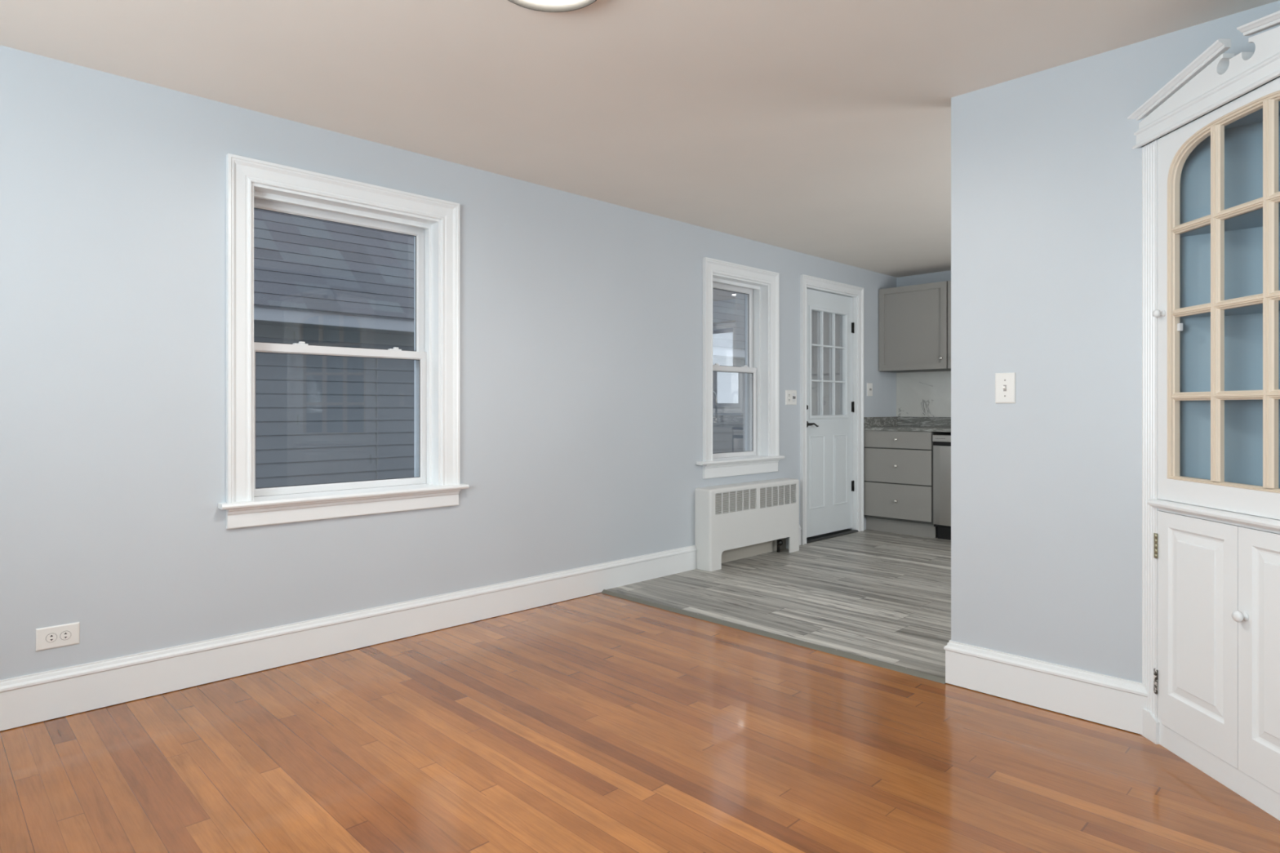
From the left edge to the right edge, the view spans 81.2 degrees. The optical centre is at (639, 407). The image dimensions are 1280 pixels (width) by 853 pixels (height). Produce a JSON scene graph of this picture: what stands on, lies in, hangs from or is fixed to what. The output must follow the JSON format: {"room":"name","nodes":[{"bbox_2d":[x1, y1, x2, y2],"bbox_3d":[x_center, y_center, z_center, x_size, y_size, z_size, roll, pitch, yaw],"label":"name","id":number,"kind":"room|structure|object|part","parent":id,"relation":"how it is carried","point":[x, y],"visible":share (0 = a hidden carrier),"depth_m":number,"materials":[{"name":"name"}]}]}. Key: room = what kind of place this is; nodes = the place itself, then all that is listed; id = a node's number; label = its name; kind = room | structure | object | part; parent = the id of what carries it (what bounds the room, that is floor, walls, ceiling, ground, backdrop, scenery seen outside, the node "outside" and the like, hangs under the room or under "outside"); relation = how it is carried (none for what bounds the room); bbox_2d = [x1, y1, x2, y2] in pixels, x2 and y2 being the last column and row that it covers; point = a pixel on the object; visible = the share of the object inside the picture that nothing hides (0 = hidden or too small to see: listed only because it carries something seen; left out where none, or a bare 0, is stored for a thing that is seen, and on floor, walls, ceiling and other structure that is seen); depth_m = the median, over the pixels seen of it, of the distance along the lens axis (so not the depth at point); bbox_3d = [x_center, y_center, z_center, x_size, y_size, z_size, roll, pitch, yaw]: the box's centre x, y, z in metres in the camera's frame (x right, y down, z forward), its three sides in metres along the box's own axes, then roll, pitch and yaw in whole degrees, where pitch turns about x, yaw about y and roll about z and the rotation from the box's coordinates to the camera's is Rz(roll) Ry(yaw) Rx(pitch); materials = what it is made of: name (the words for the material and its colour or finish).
{"room":"empty dining room","nodes":[
{"label":"empty dining room","id":0,"kind":"room"},
{"bbox_2d":[0,44,896,679],"bbox_3d":[-0.603,0.081,4.264,8.762,2.650,0.200,0,0,-45],"label":"wall","id":1,"kind":"structure","parent":0,"point":[581,317],"depth_m":3.06,"materials":[{"name":"paint"}]},
{"bbox_2d":[35,622,79,651],"bbox_3d":[-2.078,0.817,2.667,0.124,0.078,0.009,0,0,-45],"label":"wall outlet","id":2,"kind":"object","parent":1,"relation":"attached to","point":[68,634],"visible":1,"depth_m":2.66,"materials":[{"name":"white plastic"}]},
{"bbox_2d":[45,633,57,642],"bbox_3d":[-2.090,0.817,2.652,0.032,0.032,0.004,0,0,-45],"label":"receptacle","id":3,"kind":"object","parent":2,"relation":"attached to","point":[50,637],"depth_m":2.65,"materials":[{"name":"white plastic"}]},
{"bbox_2d":[59,631,71,639],"bbox_3d":[-2.061,0.817,2.680,0.032,0.032,0.004,0,0,-45],"label":"receptacle","id":4,"kind":"object","parent":2,"relation":"attached to","point":[64,635],"depth_m":2.68,"materials":[{"name":"white plastic"}]},
{"bbox_2d":[217,153,469,528],"bbox_3d":[-1.359,-0.270,3.479,1.132,1.528,0.256,0,0,-45],"label":"window","id":5,"kind":"structure","parent":1,"relation":"in","point":[433,224],"depth_m":3.45,"materials":[{"name":"paint"}]},
{"bbox_3d":[-1.420,-0.588,3.537,0.852,0.681,0.034,0,0,-45],"label":"sash","id":6,"kind":"part","parent":5,"relation":"part of","materials":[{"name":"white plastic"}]},
{"bbox_3d":[-1.392,0.050,3.509,0.852,0.666,0.034,0,0,-45],"label":"sash","id":7,"kind":"part","parent":5,"relation":"part of","materials":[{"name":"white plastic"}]},
{"bbox_2d":[0,545,697,731],"bbox_3d":[-1.557,1.018,3.171,5.428,0.169,0.020,0,0,-45],"label":"baseboard","id":8,"kind":"structure","parent":1,"relation":"attached to","point":[27,700],"depth_m":3.22,"materials":[{"name":"paint"}]},
{"bbox_2d":[696,257,784,479],"bbox_3d":[0.678,-0.273,5.484,0.966,1.522,0.256,0,0,-45],"label":"window","id":9,"kind":"structure","parent":1,"relation":"in","point":[761,287],"depth_m":5.68,"materials":[{"name":"paint"}]},
{"bbox_3d":[0.631,-0.599,5.554,0.652,0.658,0.034,0,0,-45],"label":"sash","id":10,"kind":"part","parent":9,"relation":"part of","materials":[{"name":"white plastic"}]},
{"bbox_3d":[0.659,0.028,5.526,0.652,0.669,0.034,0,0,-45],"label":"sash","id":11,"kind":"part","parent":9,"relation":"part of","materials":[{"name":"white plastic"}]},
{"bbox_2d":[785,390,796,404],"bbox_3d":[1.192,-0.081,5.882,0.150,0.115,0.010,0,0,-45],"label":"light switch","id":12,"kind":"object","parent":1,"relation":"attached to","point":[790,395],"visible":1,"depth_m":5.88,"materials":[{"name":"white plastic"}]},
{"bbox_2d":[799,524,801,545],"bbox_3d":[1.213,1.014,5.896,0.188,0.160,0.020,0,0,-45],"label":"baseboard","id":13,"kind":"structure","parent":1,"relation":"attached to","point":[800,528],"depth_m":5.95,"materials":[{"name":"paint"}]},
{"bbox_2d":[800,274,863,545],"bbox_3d":[1.566,0.018,6.379,0.969,2.170,0.224,0,0,-45],"label":"door","id":14,"kind":"structure","parent":1,"relation":"in","point":[832,312],"depth_m":6.40,"materials":[{"name":"paint"},{"name":"clear glass"},{"name":"dark bronze"}]},
{"bbox_3d":[1.407,0.134,6.110,0.136,0.054,0.055,0,0,-45],"label":"lever handle","id":15,"kind":"part","parent":14,"relation":"part of","materials":[{"name":"brown metal"}]},
{"bbox_3d":[1.551,0.047,6.395,0.794,2.038,0.026,0,0,-45],"label":"storm door","id":16,"kind":"part","parent":14,"relation":"part of","materials":[{"name":"white paint"}]},
{"bbox_3d":[1.596,-0.374,6.347,0.611,0.934,0.043,0,0,-45],"label":"glazing frame","id":17,"kind":"part","parent":14,"relation":"part of","materials":[{"name":"paint"}]},
{"bbox_2d":[866,382,872,395],"bbox_3d":[2.081,-0.166,6.757,0.095,0.118,0.010,0,0,-45],"label":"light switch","id":18,"kind":"object","parent":1,"relation":"attached to","point":[869,385],"visible":1,"depth_m":6.75,"materials":[{"name":"white plastic"}]},
{"bbox_2d":[0,0,1279,277],"bbox_3d":[1.396,-1.294,2.233,8.762,0.100,5.900,0,0,-45],"label":"ceiling","id":19,"kind":"structure","parent":0,"point":[818,128],"depth_m":2.78,"materials":[{"name":"paint"}]},
{"bbox_2d":[508,0,596,12],"bbox_3d":[-0.261,-1.229,2.126,0.332,0.030,0.332,0,0,-45],"label":"ceiling light","id":20,"kind":"object","parent":19,"relation":"in","point":[548,6],"visible":1,"depth_m":2.27,"materials":[{"name":"white glass"}]},
{"bbox_2d":[537,0,570,2],"bbox_3d":[-0.261,-1.235,2.126,0.291,0.005,0.291,0,0,-45],"label":"diffuser","id":21,"kind":"object","parent":20,"relation":"attached to","point":[538,1],"depth_m":2.27,"materials":[{"name":"white"}]},
{"bbox_2d":[0,529,1279,852],"bbox_3d":[1.396,1.140,2.233,8.362,0.092,5.500,0,0,-45],"label":"floor","id":22,"kind":"structure","parent":0,"point":[599,722],"depth_m":2.41,"materials":[{"name":"brown wood"}]},
{"bbox_2d":[694,478,799,571],"bbox_3d":[0.801,0.826,5.407,1.061,0.560,0.137,0,0,-45],"label":"radiator cover","id":23,"kind":"object","parent":22,"relation":"on","point":[744,521],"visible":1,"depth_m":5.29,"materials":[{"name":"metal"}]},
{"bbox_2d":[715,488,755,514],"bbox_3d":[0.667,0.647,5.188,0.459,0.143,0.009,0,0,-45],"label":"grille","id":24,"kind":"object","parent":23,"relation":"attached to","point":[719,491],"depth_m":5.18,"materials":[{"name":"metal"}]},
{"bbox_3d":[0.759,0.850,5.450,1.037,0.488,0.017,0,0,-45],"label":"panel","id":25,"kind":"part","parent":23,"relation":"part of","materials":[{"name":"beige paint"}]},
{"bbox_2d":[760,484,795,507],"bbox_3d":[1.025,0.651,5.540,0.461,0.144,0.009,0,0,-45],"label":"grille","id":26,"kind":"object","parent":23,"relation":"attached to","point":[764,486],"depth_m":5.54,"materials":[{"name":"metal"}]},
{"bbox_2d":[601,589,945,684],"bbox_3d":[0.503,1.097,3.737,0.027,0.017,2.070,0,0,-45],"label":"trim","id":27,"kind":"structure","parent":22,"relation":"on","point":[861,659],"depth_m":3.52,"materials":[{"name":"brown wood"}]},
{"bbox_2d":[863,430,951,537],"bbox_3d":[2.431,0.647,6.664,0.665,0.893,0.631,0,0,-45],"label":"base cabinet","id":28,"kind":"object","parent":22,"relation":"on","point":[898,465],"visible":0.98,"depth_m":6.44,"materials":[{"name":"grey wood"}]},
{"bbox_3d":[2.221,0.808,6.457,0.019,0.296,0.611,0,0,-45],"label":"drawer","id":29,"kind":"part","parent":28,"relation":"part of","materials":[{"name":"grey paint"}]},
{"bbox_3d":[2.221,0.504,6.457,0.019,0.293,0.611,0,0,-45],"label":"drawer","id":30,"kind":"part","parent":28,"relation":"part of","materials":[{"name":"grey paint"}]},
{"bbox_3d":[2.221,0.275,6.457,0.019,0.148,0.611,0,0,-45],"label":"drawer","id":31,"kind":"part","parent":28,"relation":"part of","materials":[{"name":"grey paint"}]},
{"bbox_2d":[863,416,951,432],"bbox_3d":[3.171,0.141,5.927,0.646,0.116,2.719,0,0,-45],"label":"countertop","id":32,"kind":"structure","parent":28,"relation":"on","point":[896,423],"depth_m":6.81,"materials":[{"name":"grey stone"}]},
{"bbox_2d":[932,433,951,540],"bbox_3d":[2.870,0.657,6.227,0.653,0.873,0.598,0,0,-45],"label":"dishwasher","id":33,"kind":"object","parent":22,"relation":"on","point":[942,442],"visible":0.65,"depth_m":6.17,"materials":[{"name":"silver metal"}]},
{"bbox_3d":[2.652,0.253,6.012,0.029,0.055,0.594,0,0,-45],"label":"control panel","id":34,"kind":"part","parent":33,"relation":"part of","materials":[{"name":"silver metal"}]},
{"bbox_2d":[951,0,1279,683],"bbox_3d":[1.778,-0.069,2.549,0.130,2.350,1.380,0,0,-45],"label":"wall pier","id":35,"kind":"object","parent":22,"relation":"on","point":[1046,171],"visible":0.56,"depth_m":2.73,"materials":[{"name":"paint"}]},
{"bbox_2d":[995,372,1015,403],"bbox_3d":[1.387,-0.075,2.841,0.018,0.116,0.072,0,0,-45],"label":"light switch","id":36,"kind":"object","parent":35,"relation":"attached to","point":[1005,383],"visible":1,"depth_m":2.84,"materials":[{"name":"white plastic"}]},
{"bbox_2d":[943,640,1149,734],"bbox_3d":[1.707,1.018,2.621,0.171,0.169,1.218,0,0,-45],"label":"baseboard","id":37,"kind":"object","parent":35,"relation":"attached to","point":[1101,699],"visible":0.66,"depth_m":2.73,"materials":[{"name":"paint"}]},
{"bbox_2d":[1127,10,1279,820],"bbox_3d":[1.807,0.017,2.135,0.260,2.177,0.892,0,0,-1],"label":"tall cabinet","id":38,"kind":"object","parent":22,"relation":"on","point":[1209,138],"visible":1,"depth_m":2.31,"materials":[{"name":"paint"}]},
{"bbox_3d":[1.689,-0.307,2.432,0.031,0.026,0.026,0,0,-1],"label":"knob","id":39,"kind":"part","parent":38,"relation":"part of","materials":[{"name":"ceramic"}]},
{"bbox_3d":[1.693,-1.021,2.373,0.038,0.100,0.413,0,0,-1],"label":"raking cornice","id":40,"kind":"part","parent":38,"relation":"part of","materials":[{"name":"paint"}]},
{"bbox_3d":[1.719,0.686,2.297,0.025,0.694,0.324,0,0,-1],"label":"cupboard door","id":41,"kind":"part","parent":38,"relation":"part of","materials":[{"name":"paint"}]},
{"bbox_3d":[1.701,-0.916,2.134,0.028,0.064,0.880,0,0,-1],"label":"architrave","id":42,"kind":"part","parent":38,"relation":"part of","materials":[{"name":"paint"}]},
{"bbox_3d":[1.710,0.319,2.134,0.050,0.037,0.684,0,0,-1],"label":"waist moulding","id":43,"kind":"part","parent":38,"relation":"part of","materials":[{"name":"paint"}]},
{"bbox_3d":[1.721,-0.296,2.134,0.025,1.190,0.650,0,0,-1],"label":"glazed door","id":44,"kind":"part","parent":38,"relation":"part of","materials":[{"name":"paint"}]},
{"bbox_3d":[1.723,1.070,2.134,0.024,0.070,0.652,0,0,-1],"label":"rail","id":45,"kind":"part","parent":38,"relation":"part of","materials":[{"name":"paint"}]},
{"bbox_3d":[1.720,-0.314,2.134,0.030,1.085,0.562,0,0,-1],"label":"glazing moulding","id":46,"kind":"part","parent":38,"relation":"part of","materials":[{"name":"beige wood"}]},
{"bbox_2d":[1179,202,1279,236],"bbox_3d":[1.829,-0.566,2.136,0.183,0.018,0.636,0,0,-1],"label":"shelf","id":47,"kind":"object","parent":38,"relation":"attached to","point":[1251,221],"depth_m":2.29,"materials":[{"name":"paint"}]},
{"bbox_2d":[1179,300,1279,318],"bbox_3d":[1.829,-0.300,2.136,0.183,0.018,0.636,0,0,-1],"label":"shelf","id":48,"kind":"object","parent":38,"relation":"attached to","point":[1252,311],"depth_m":2.29,"materials":[{"name":"paint"}]},
{"bbox_3d":[1.693,0.589,2.108,0.031,0.032,0.032,0,0,-1],"label":"knob","id":49,"kind":"part","parent":38,"relation":"part of","materials":[{"name":"ceramic"}]},
{"bbox_2d":[1224,101,1279,128],"bbox_3d":[1.829,-0.888,2.136,0.183,0.018,0.636,0,0,-1],"label":"shelf","id":50,"kind":"object","parent":38,"relation":"attached to","point":[1254,120],"depth_m":2.30,"materials":[{"name":"paint"}]},
{"bbox_3d":[1.699,-1.021,1.895,0.038,0.100,0.413,0,0,-1],"label":"raking cornice","id":51,"kind":"part","parent":38,"relation":"part of","materials":[{"name":"paint"}]},
{"bbox_3d":[1.723,0.686,1.971,0.025,0.694,0.324,0,0,-1],"label":"cupboard door","id":52,"kind":"part","parent":38,"relation":"part of","materials":[{"name":"paint"}]},
{"bbox_2d":[896,270,951,417],"bbox_3d":[3.733,0.081,5.961,0.200,2.650,3.862,0,0,-45],"label":"wall","id":53,"kind":"structure","parent":0,"point":[944,276],"depth_m":6.94,"materials":[{"name":"paint"}]},
{"bbox_2d":[878,280,951,373],"bbox_3d":[2.530,-0.714,6.757,0.378,0.760,0.635,0,0,-45],"label":"upper cabinet","id":54,"kind":"object","parent":53,"relation":"attached to","point":[913,320],"visible":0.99,"depth_m":6.65,"materials":[{"name":"grey wood"}]},
{"bbox_2d":[896,370,951,417],"bbox_3d":[3.013,-0.128,6.544,0.010,0.422,1.619,0,0,-45],"label":"backsplash","id":55,"kind":"structure","parent":53,"relation":"attached to","point":[926,393],"depth_m":6.93,"materials":[{"name":"white tile"}]},
{"bbox_2d":[947,280,951,368],"bbox_3d":[2.977,-0.714,6.302,0.378,0.760,0.635,0,0,-45],"label":"upper cabinet","id":56,"kind":"object","parent":53,"relation":"attached to","point":[948,282],"visible":0.13,"depth_m":6.41,"materials":[{"name":"grey wood"}]},
{"label":"outside","id":57,"kind":"structure","parent":0,"visible":0},
{"bbox_3d":[-4.141,2.356,9.200,25.000,0.100,11.800,0,0,-45],"label":"ground","id":58,"kind":"structure","parent":57,"visible":0},
{"bbox_2d":[253,208,747,497],"bbox_3d":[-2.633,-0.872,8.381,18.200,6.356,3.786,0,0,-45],"label":"window glass","id":59,"kind":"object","parent":58,"relation":"on","point":[320,419],"visible":0.02,"depth_m":6.35,"materials":[{"name":"glass"}]}
]}

